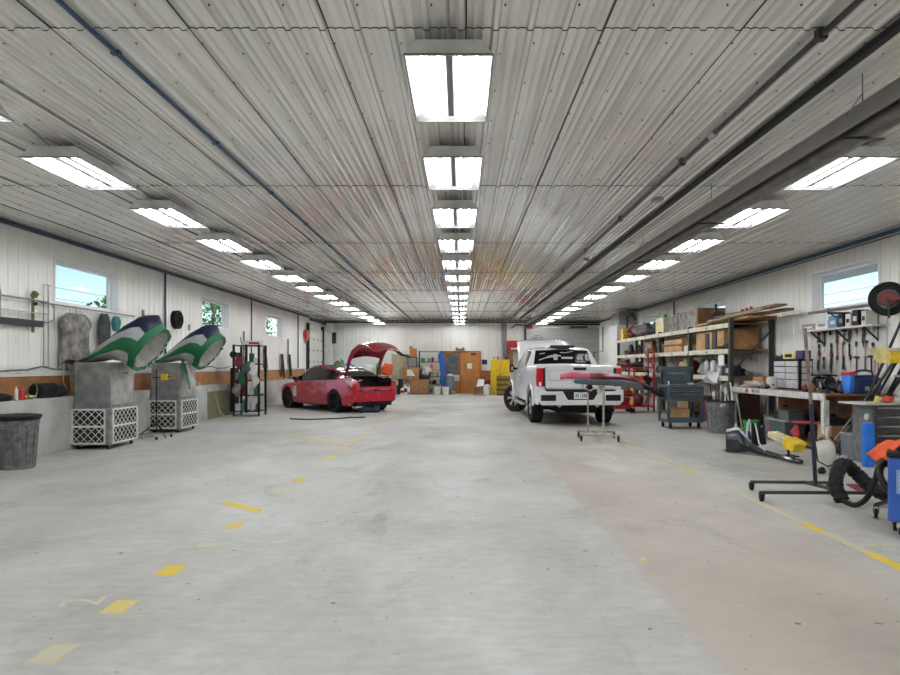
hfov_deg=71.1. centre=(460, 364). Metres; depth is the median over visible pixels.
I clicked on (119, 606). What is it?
floor marking
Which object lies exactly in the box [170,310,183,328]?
coil
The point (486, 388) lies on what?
pail
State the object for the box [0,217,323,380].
wall
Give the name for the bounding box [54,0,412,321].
pipe
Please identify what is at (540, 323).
ceiling light
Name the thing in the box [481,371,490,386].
trim
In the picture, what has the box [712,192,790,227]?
ceiling light
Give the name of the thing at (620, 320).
enclosure
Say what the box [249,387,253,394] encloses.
paper roll
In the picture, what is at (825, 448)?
sprayer
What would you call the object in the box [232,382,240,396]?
hanging cloth
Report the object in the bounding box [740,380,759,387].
pile
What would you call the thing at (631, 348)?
can
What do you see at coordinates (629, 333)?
bundle
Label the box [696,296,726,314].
window
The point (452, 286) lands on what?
ceiling light
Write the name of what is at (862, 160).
ceiling light
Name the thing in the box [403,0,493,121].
ceiling light
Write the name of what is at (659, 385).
tray
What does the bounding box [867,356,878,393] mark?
tool
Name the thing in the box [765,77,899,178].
hood
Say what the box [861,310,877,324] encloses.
shelf box
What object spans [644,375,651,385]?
load
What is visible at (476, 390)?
carton
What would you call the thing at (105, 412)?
air blower
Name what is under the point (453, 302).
ceiling light
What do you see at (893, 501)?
machine
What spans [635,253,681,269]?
ceiling light
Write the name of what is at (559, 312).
ceiling light
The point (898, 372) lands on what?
bar
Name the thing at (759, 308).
wooden plank
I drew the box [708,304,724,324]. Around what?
power tool
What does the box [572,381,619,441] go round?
stand
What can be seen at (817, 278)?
window
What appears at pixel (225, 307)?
window
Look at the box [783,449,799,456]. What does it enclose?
support post
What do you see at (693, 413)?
pile
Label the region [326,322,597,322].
trim
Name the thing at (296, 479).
trim
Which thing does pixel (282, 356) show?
clamp
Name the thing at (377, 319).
ceiling light
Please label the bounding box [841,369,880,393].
cooler
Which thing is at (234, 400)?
rack
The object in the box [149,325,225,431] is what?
air blower
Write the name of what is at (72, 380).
straps
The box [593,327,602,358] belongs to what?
pipework
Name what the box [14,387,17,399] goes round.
bottle
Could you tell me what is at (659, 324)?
print
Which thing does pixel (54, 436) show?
wall
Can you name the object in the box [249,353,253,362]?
paper roll
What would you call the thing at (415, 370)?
cardboard box
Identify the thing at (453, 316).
ceiling light
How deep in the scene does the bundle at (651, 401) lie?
20.78 m
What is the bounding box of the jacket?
[98,313,110,344]
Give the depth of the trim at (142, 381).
13.54 m
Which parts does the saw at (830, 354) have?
blade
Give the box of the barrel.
[445,374,454,394]
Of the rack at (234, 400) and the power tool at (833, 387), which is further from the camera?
the rack at (234, 400)
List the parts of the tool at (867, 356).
stem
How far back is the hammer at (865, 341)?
10.80 m
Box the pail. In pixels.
[483,384,490,394]
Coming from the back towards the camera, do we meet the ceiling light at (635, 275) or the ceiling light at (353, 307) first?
the ceiling light at (353, 307)
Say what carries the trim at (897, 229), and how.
attached to the wall at (791, 286)
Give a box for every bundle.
[263,347,267,370]
[381,363,392,374]
[625,325,635,337]
[647,338,656,352]
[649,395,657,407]
[679,358,687,365]
[692,358,698,373]
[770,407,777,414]
[801,384,807,391]
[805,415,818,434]
[811,383,816,391]
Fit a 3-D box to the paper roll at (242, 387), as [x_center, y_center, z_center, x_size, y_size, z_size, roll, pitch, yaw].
[-6.090,0.668,17.680,0.140,0.333,0.140,0,0,0]
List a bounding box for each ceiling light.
[0,104,13,121]
[19,123,138,189]
[128,186,208,227]
[195,228,253,252]
[239,253,285,269]
[270,270,307,281]
[294,282,325,291]
[313,291,339,298]
[328,298,351,305]
[340,304,360,310]
[350,310,368,314]
[358,314,375,318]
[366,317,380,321]
[372,321,386,324]
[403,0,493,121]
[422,123,482,189]
[432,190,477,227]
[438,228,473,252]
[441,253,471,269]
[444,270,470,281]
[446,282,468,291]
[448,292,467,298]
[449,299,467,305]
[450,306,466,310]
[451,311,466,314]
[452,315,465,318]
[453,319,465,321]
[453,322,464,324]
[535,322,548,324]
[542,319,554,321]
[546,315,562,318]
[553,311,571,314]
[560,306,580,310]
[570,299,592,305]
[584,292,607,298]
[595,282,626,291]
[613,270,649,281]
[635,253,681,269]
[666,228,725,252]
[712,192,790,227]
[781,131,899,189]
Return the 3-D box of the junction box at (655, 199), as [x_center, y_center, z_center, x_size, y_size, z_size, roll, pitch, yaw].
[2.620,-2.205,8.400,0.120,0.050,0.160,0,0,0]
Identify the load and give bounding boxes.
[616,361,631,366]
[630,361,644,366]
[635,394,643,405]
[637,375,645,382]
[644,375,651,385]
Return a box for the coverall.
[438,351,446,385]
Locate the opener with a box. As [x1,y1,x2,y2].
[332,332,335,343]
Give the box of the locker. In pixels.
[392,354,408,393]
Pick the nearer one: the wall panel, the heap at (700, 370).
the wall panel
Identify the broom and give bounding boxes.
[730,383,739,431]
[734,385,743,432]
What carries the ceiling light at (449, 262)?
attached to the ceiling
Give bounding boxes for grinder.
[811,374,836,389]
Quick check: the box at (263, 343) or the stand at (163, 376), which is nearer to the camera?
the stand at (163, 376)
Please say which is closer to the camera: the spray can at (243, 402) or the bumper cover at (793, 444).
the bumper cover at (793, 444)
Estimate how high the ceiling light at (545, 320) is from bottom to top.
0.203 m
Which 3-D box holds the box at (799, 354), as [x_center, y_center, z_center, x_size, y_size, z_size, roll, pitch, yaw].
[6.400,-0.195,11.780,0.160,0.150,0.240,0,0,0]
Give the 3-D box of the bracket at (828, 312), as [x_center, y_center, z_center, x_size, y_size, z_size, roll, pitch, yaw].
[6.775,-0.846,11.300,0.390,0.348,0.030,0,0,0]
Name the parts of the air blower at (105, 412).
filter frame, access panel, filter frame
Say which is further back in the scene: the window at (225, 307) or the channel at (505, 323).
the channel at (505, 323)
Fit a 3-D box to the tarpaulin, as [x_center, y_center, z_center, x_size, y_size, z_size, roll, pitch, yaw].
[6.307,-1.222,21.814,0.566,0.564,2.010,0,0,0]
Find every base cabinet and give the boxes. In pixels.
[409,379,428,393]
[838,401,899,464]
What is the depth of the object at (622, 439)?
10.29 m
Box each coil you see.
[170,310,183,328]
[173,315,181,323]
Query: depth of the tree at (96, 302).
25.71 m
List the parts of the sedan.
hinge arm, boot lid, hinge arm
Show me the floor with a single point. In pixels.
(462, 533)
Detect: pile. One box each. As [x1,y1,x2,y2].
[690,409,698,416]
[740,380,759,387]
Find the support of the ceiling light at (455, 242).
attached to the ceiling
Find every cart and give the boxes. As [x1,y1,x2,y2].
[621,349,654,411]
[658,366,703,428]
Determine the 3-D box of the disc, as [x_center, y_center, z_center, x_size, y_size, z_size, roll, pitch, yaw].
[-6.330,-0.290,17.530,0.197,0.200,0.060,0,0,0]
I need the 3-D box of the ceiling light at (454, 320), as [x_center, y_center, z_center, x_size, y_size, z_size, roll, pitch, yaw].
[-0.080,-2.115,28.727,0.594,0.203,1.480,0,0,0]
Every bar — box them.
[793,421,820,424]
[832,385,875,442]
[835,363,893,450]
[841,322,899,454]
[873,363,896,400]
[885,369,899,395]
[889,377,899,395]
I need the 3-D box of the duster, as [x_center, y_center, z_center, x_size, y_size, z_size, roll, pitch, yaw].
[-6.807,-0.857,10.083,0.101,0.673,0.166,0,0,0]
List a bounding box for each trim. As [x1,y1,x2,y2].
[0,218,325,322]
[0,368,304,376]
[0,369,304,399]
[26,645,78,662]
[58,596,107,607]
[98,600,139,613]
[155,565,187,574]
[194,543,217,547]
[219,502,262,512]
[222,522,245,528]
[273,490,289,493]
[286,434,348,444]
[292,478,305,480]
[310,465,323,468]
[323,456,335,459]
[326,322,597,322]
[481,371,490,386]
[564,413,600,428]
[598,227,899,322]
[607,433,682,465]
[645,322,655,334]
[649,264,877,322]
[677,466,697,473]
[693,473,807,522]
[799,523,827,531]
[818,532,873,552]
[857,544,899,547]
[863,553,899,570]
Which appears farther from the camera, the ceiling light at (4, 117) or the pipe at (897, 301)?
the pipe at (897, 301)
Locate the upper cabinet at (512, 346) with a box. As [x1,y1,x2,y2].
[507,341,517,373]
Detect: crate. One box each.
[497,376,509,394]
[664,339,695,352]
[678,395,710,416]
[696,329,758,350]
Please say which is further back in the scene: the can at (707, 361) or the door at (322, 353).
the door at (322, 353)
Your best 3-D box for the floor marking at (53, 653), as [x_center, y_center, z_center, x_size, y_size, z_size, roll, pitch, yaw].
[-2.020,1.429,3.120,0.140,0.001,0.200,0,0,0]
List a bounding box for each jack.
[358,404,379,412]
[613,398,633,411]
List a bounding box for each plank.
[696,315,761,326]
[713,307,769,317]
[730,304,786,313]
[734,311,775,317]
[734,316,776,322]
[766,308,793,314]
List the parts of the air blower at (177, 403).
filter frame, access panel, filter frame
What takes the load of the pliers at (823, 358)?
hanging from the wall at (791, 286)
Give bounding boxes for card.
[718,355,723,364]
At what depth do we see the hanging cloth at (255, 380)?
17.46 m
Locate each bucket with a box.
[434,386,441,394]
[442,387,448,394]
[742,420,759,431]
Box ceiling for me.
[0,0,899,320]
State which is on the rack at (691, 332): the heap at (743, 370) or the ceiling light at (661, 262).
the heap at (743, 370)
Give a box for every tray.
[658,384,703,387]
[660,417,700,422]
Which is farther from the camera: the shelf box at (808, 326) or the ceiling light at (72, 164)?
the shelf box at (808, 326)
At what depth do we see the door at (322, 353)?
30.41 m
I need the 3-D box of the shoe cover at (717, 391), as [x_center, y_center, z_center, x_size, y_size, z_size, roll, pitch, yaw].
[6.192,0.726,15.290,0.183,0.273,0.182,0,0,0]
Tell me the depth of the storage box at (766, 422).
12.61 m
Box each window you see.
[53,257,118,312]
[201,296,229,329]
[266,313,282,337]
[642,313,658,322]
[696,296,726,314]
[811,255,879,310]
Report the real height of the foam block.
0.544 m
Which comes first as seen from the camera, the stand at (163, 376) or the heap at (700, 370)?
the stand at (163, 376)
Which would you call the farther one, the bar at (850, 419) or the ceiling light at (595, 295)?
the ceiling light at (595, 295)
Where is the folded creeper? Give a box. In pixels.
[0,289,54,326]
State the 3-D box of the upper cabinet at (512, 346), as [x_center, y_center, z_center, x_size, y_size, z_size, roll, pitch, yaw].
[2.741,-0.395,31.735,0.800,1.650,0.330,0,0,0]
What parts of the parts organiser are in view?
drawer, drawer, drawer, drawer, drawer, drawer, drawer, drawer, drawer, drawer, drawer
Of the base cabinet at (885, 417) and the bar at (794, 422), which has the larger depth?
the bar at (794, 422)
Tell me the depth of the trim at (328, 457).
9.63 m
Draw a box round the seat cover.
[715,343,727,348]
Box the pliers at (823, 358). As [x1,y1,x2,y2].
[822,357,824,368]
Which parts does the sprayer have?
tank, handle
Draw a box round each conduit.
[0,218,304,315]
[638,233,899,311]
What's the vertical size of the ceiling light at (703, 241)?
0.203 m
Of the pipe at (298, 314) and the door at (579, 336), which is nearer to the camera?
the pipe at (298, 314)
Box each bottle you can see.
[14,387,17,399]
[18,387,24,399]
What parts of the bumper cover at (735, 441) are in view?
edge trim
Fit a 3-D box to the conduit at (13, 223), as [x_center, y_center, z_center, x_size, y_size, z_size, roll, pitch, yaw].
[-6.800,-2.150,12.250,0.028,0.032,30.500,0,0,0]
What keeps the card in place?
attached to the rack at (691, 332)
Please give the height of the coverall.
1.740 m
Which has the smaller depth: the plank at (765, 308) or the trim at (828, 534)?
the trim at (828, 534)
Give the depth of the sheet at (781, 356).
13.33 m
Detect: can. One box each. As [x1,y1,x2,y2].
[0,413,42,470]
[242,399,244,410]
[629,344,633,354]
[638,345,641,353]
[704,359,710,374]
[705,400,735,433]
[710,359,717,370]
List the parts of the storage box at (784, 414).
lid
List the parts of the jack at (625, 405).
frame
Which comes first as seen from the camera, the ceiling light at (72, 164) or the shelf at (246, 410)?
the ceiling light at (72, 164)
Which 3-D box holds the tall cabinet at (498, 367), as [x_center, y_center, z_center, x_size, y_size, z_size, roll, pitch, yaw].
[1.894,0.582,30.625,0.893,1.695,0.550,0,0,0]
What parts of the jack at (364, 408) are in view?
frame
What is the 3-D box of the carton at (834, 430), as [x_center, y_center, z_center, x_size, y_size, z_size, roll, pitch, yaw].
[6.300,1.170,10.450,0.550,0.340,0.400,0,0,0]
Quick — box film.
[703,370,718,383]
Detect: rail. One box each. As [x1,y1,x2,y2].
[41,302,134,316]
[518,18,899,319]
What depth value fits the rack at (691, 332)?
15.64 m
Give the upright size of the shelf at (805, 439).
0.030 m
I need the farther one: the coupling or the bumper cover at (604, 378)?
the bumper cover at (604, 378)
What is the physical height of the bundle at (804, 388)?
0.140 m
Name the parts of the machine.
label panel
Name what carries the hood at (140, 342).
attached to the air blower at (105, 412)
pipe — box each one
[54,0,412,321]
[164,273,165,353]
[251,300,251,352]
[298,314,298,367]
[508,0,864,321]
[808,300,899,314]
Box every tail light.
[536,368,544,385]
[614,368,621,373]
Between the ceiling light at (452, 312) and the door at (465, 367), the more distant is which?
the door at (465, 367)
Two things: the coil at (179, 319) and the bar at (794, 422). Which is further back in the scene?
the coil at (179, 319)
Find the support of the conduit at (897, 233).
attached to the wall at (791, 286)
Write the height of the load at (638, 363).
0.168 m
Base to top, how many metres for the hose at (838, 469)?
0.429 m
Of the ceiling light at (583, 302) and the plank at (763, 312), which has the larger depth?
the ceiling light at (583, 302)
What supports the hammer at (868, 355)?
hanging from the wall at (791, 286)
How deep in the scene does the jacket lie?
11.85 m
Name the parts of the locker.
door, door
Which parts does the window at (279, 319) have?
frame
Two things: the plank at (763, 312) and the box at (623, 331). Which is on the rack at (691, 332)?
the box at (623, 331)
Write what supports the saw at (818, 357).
hanging from the wall at (791, 286)
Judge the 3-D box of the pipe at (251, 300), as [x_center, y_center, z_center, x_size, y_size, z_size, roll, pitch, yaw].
[-6.850,-1.000,20.600,0.044,2.260,0.044,0,0,0]
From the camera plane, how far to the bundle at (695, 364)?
16.69 m
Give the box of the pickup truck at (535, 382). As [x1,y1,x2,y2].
[504,340,623,421]
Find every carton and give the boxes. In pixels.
[473,387,482,394]
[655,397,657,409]
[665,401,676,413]
[684,345,695,350]
[716,364,727,375]
[724,365,740,375]
[753,377,766,382]
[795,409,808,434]
[817,424,851,445]
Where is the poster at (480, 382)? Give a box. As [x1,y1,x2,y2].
[476,379,484,386]
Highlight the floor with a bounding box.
[0,393,899,674]
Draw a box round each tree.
[86,295,105,307]
[202,301,271,333]
[202,301,276,334]
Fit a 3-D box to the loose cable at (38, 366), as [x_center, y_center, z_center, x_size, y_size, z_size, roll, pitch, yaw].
[-6.820,0.069,8.325,0.024,0.116,20.653,0,0,0]
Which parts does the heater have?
chain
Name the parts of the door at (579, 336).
panel, panel, panel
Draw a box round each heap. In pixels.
[697,363,703,374]
[714,368,745,375]
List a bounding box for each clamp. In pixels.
[280,354,284,378]
[289,354,292,378]
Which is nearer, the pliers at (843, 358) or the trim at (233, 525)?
the trim at (233, 525)
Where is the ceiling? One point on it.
(592, 103)
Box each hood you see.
[78,315,171,370]
[154,325,225,369]
[529,314,544,323]
[537,307,556,318]
[583,263,629,290]
[613,229,685,271]
[664,161,799,240]
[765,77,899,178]
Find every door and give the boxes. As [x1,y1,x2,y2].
[306,319,333,370]
[442,351,480,392]
[524,323,599,364]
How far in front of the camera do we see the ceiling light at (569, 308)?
22.81 m
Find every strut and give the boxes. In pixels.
[243,331,244,353]
[287,339,288,362]
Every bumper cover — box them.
[560,371,664,397]
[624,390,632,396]
[723,423,803,463]
[767,431,806,451]
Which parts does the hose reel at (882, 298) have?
arm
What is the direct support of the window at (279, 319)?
in the wall at (26, 257)
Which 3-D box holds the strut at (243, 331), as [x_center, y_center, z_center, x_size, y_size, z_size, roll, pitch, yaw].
[-6.860,-0.520,19.900,0.050,1.100,0.030,0,0,0]
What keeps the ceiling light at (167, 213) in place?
attached to the ceiling
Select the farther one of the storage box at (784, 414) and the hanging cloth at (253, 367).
the hanging cloth at (253, 367)
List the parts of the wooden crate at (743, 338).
dark panel, dark panel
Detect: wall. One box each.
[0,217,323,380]
[0,379,291,456]
[325,321,597,391]
[598,225,899,426]
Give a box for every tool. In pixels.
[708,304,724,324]
[828,379,841,392]
[837,384,843,393]
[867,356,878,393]
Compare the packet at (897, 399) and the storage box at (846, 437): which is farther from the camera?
the storage box at (846, 437)
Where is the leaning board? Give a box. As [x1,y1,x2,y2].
[207,390,230,418]
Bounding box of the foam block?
[363,364,375,372]
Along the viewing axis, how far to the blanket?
10.86 m
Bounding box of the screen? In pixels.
[408,357,417,366]
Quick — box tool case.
[783,352,795,358]
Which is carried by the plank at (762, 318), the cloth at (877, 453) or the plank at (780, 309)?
the plank at (780, 309)
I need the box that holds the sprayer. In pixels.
[815,427,840,471]
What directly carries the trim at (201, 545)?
on the floor
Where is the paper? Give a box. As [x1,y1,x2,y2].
[407,369,414,375]
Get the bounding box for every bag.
[0,393,12,400]
[111,316,120,331]
[419,365,430,378]
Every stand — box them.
[140,370,177,437]
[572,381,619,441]
[748,328,865,501]
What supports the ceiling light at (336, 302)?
attached to the ceiling
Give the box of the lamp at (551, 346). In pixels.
[550,345,574,348]
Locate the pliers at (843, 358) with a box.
[842,357,844,369]
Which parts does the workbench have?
leg, leg, panel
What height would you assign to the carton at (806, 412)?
0.487 m
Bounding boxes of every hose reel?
[304,330,308,343]
[868,282,899,317]
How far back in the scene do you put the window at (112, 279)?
12.13 m
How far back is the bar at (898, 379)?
9.46 m
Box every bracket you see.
[43,284,50,366]
[827,308,849,317]
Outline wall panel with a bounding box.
[810,315,887,375]
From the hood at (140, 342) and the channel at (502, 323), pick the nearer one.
the hood at (140, 342)
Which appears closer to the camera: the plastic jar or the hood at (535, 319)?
the plastic jar
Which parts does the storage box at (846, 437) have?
lid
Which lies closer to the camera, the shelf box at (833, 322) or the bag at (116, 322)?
the shelf box at (833, 322)
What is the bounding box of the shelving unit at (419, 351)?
[419,351,443,392]
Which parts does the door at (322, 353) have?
panel, panel, panel, panel, frame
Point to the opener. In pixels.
(333, 333)
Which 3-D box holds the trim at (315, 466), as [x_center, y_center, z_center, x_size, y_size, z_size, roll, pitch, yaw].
[-2.020,1.429,8.850,0.140,0.001,0.300,0,0,0]
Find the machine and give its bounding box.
[873,447,899,530]
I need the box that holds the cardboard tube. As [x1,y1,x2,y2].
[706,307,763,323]
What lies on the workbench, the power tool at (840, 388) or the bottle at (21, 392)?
the power tool at (840, 388)
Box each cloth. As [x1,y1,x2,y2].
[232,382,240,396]
[234,355,241,369]
[238,371,245,385]
[242,361,250,374]
[249,362,256,376]
[251,375,259,387]
[865,439,899,461]
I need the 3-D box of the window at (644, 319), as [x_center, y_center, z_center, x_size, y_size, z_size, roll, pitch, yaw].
[7.085,-1.435,23.200,0.230,0.790,2.002,0,0,0]
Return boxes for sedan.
[281,342,411,412]
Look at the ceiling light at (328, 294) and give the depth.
18.58 m
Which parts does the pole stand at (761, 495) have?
rail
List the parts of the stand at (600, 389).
clamp knob, rail, rail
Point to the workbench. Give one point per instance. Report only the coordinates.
(824, 404)
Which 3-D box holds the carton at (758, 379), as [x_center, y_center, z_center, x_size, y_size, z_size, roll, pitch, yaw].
[6.300,0.355,13.200,0.160,0.220,0.400,0,0,0]
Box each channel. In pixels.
[501,322,503,359]
[504,322,506,359]
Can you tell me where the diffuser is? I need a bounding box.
[357,401,390,404]
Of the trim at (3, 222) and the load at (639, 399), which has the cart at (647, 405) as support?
the load at (639, 399)
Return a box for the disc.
[230,351,236,357]
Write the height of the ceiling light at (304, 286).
0.203 m
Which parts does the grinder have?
motor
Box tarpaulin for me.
[632,322,650,336]
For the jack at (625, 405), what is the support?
on the floor
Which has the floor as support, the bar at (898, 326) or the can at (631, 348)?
the bar at (898, 326)
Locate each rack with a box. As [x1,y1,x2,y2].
[230,345,266,415]
[617,317,773,414]
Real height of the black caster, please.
0.090 m
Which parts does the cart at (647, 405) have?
post, post, post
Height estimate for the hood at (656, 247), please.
0.175 m
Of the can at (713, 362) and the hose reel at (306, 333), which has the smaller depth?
the can at (713, 362)
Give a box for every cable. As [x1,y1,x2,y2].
[0,366,230,371]
[289,416,364,419]
[746,419,750,438]
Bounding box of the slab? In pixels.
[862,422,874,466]
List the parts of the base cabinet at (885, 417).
drawer, drawer, drawer, drawer, drawer pull, drawer pull, drawer pull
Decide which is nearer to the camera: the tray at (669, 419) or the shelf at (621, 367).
the tray at (669, 419)
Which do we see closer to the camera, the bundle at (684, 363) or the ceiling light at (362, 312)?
the bundle at (684, 363)
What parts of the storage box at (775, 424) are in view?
lid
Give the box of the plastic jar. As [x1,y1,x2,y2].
[766,377,777,388]
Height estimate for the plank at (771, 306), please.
0.080 m
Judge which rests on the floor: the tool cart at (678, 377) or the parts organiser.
the tool cart at (678, 377)
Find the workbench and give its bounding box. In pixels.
[731,387,892,449]
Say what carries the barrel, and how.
on the floor
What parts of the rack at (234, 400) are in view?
post, post, post, post, post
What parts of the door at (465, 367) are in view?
panel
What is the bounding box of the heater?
[511,74,899,328]
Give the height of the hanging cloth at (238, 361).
0.462 m
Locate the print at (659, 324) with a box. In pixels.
[657,322,661,330]
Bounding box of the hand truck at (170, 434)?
[138,433,171,439]
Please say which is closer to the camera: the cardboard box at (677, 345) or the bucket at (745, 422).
the bucket at (745, 422)
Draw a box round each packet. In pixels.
[882,396,893,402]
[893,397,899,402]
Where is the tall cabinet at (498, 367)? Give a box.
[491,360,508,394]
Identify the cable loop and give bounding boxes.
[26,381,37,398]
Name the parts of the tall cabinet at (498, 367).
door, door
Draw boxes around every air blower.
[71,315,171,448]
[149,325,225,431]
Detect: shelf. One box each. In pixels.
[235,345,264,346]
[235,409,264,411]
[621,367,652,367]
[630,404,652,406]
[739,427,838,449]
[798,324,888,344]
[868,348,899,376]
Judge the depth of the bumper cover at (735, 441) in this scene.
10.10 m
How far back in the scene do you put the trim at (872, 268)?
13.12 m
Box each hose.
[213,387,250,417]
[828,458,887,502]
[841,464,887,507]
[876,459,887,494]
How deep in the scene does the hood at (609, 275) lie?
13.20 m
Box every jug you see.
[403,383,406,394]
[406,381,409,394]
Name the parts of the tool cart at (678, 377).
post, post, lid, drawer, drawer, drawer, drawer pull, drawer pull, drawer pull, drawer pull, post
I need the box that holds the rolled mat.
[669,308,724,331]
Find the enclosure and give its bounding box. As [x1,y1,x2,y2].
[609,311,636,365]
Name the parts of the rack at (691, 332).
post, post, post, post, post, post, post, post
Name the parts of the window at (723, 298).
frame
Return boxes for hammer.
[841,330,846,343]
[862,340,867,357]
[868,355,871,370]
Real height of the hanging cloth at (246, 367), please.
0.450 m
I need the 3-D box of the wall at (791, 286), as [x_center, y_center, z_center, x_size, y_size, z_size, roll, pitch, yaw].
[7.091,-0.350,14.000,0.218,3.960,36.400,0,0,0]
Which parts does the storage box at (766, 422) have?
lid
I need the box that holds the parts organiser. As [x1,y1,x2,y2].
[774,359,812,389]
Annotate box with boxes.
[235,372,239,379]
[235,403,241,410]
[242,341,265,345]
[254,358,260,363]
[397,379,402,394]
[403,367,419,378]
[409,346,416,356]
[484,380,490,385]
[621,329,628,338]
[651,197,663,202]
[656,317,668,333]
[670,408,689,416]
[763,415,778,431]
[767,418,805,437]
[777,409,804,420]
[796,350,810,358]
[802,323,814,330]
[815,320,828,328]
[829,315,837,327]
[838,313,849,326]
[840,432,851,459]
[845,313,851,325]
[852,310,863,325]
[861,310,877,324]
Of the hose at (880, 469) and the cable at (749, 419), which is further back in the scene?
the cable at (749, 419)
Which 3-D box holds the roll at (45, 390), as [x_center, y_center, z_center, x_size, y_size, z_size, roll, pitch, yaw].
[-6.740,0.410,10.190,0.240,0.240,0.440,0,0,0]
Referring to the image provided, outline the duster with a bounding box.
[30,291,38,331]
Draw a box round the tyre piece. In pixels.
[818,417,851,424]
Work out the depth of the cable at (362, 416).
16.52 m
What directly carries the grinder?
on the workbench
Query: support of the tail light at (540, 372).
attached to the pickup truck at (535, 382)
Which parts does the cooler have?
carry handle, casing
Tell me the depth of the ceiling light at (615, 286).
16.59 m
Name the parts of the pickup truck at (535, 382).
wheel arch trim, wheel arch trim, handle, licence plate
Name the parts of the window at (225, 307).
frame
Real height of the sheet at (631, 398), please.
1.297 m
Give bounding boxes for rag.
[57,385,68,395]
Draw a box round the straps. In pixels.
[63,362,74,392]
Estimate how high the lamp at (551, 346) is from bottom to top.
0.095 m
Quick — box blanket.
[59,313,91,363]
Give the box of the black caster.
[817,467,825,473]
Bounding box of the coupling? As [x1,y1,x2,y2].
[707,129,718,139]
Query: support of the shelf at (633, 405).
attached to the cart at (647, 405)
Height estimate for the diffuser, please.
0.120 m
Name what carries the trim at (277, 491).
on the floor
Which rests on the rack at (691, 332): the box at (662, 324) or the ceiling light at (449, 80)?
the box at (662, 324)
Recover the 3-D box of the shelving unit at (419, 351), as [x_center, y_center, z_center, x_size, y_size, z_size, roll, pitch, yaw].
[-1.476,0.365,31.300,1.221,2.130,0.440,0,0,0]
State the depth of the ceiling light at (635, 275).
14.58 m
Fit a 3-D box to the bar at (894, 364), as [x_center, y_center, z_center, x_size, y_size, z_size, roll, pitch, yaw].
[6.390,0.205,9.450,1.181,2.465,0.035,0,0,31]
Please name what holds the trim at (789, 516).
on the floor
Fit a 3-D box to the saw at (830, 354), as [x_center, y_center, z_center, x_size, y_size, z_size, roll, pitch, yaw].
[6.930,-0.027,11.800,0.024,0.400,0.085,0,0,0]
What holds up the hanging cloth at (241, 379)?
hanging from the rack at (234, 400)
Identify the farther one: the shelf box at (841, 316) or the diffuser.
the diffuser
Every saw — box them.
[817,356,819,370]
[829,353,832,372]
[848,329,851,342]
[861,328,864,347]
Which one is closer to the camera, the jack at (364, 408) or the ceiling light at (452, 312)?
the jack at (364, 408)
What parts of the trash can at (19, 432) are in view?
handle, lid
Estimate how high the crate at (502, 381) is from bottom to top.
0.920 m
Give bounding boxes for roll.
[28,383,59,397]
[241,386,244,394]
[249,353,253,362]
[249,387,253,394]
[874,396,882,402]
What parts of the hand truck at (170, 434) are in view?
frame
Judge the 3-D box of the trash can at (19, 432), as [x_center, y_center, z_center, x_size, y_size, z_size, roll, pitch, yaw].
[-6.170,1.052,8.750,0.600,0.755,0.600,0,0,0]
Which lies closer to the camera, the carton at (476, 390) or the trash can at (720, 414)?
the trash can at (720, 414)
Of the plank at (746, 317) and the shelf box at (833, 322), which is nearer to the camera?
the shelf box at (833, 322)
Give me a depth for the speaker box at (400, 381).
30.50 m

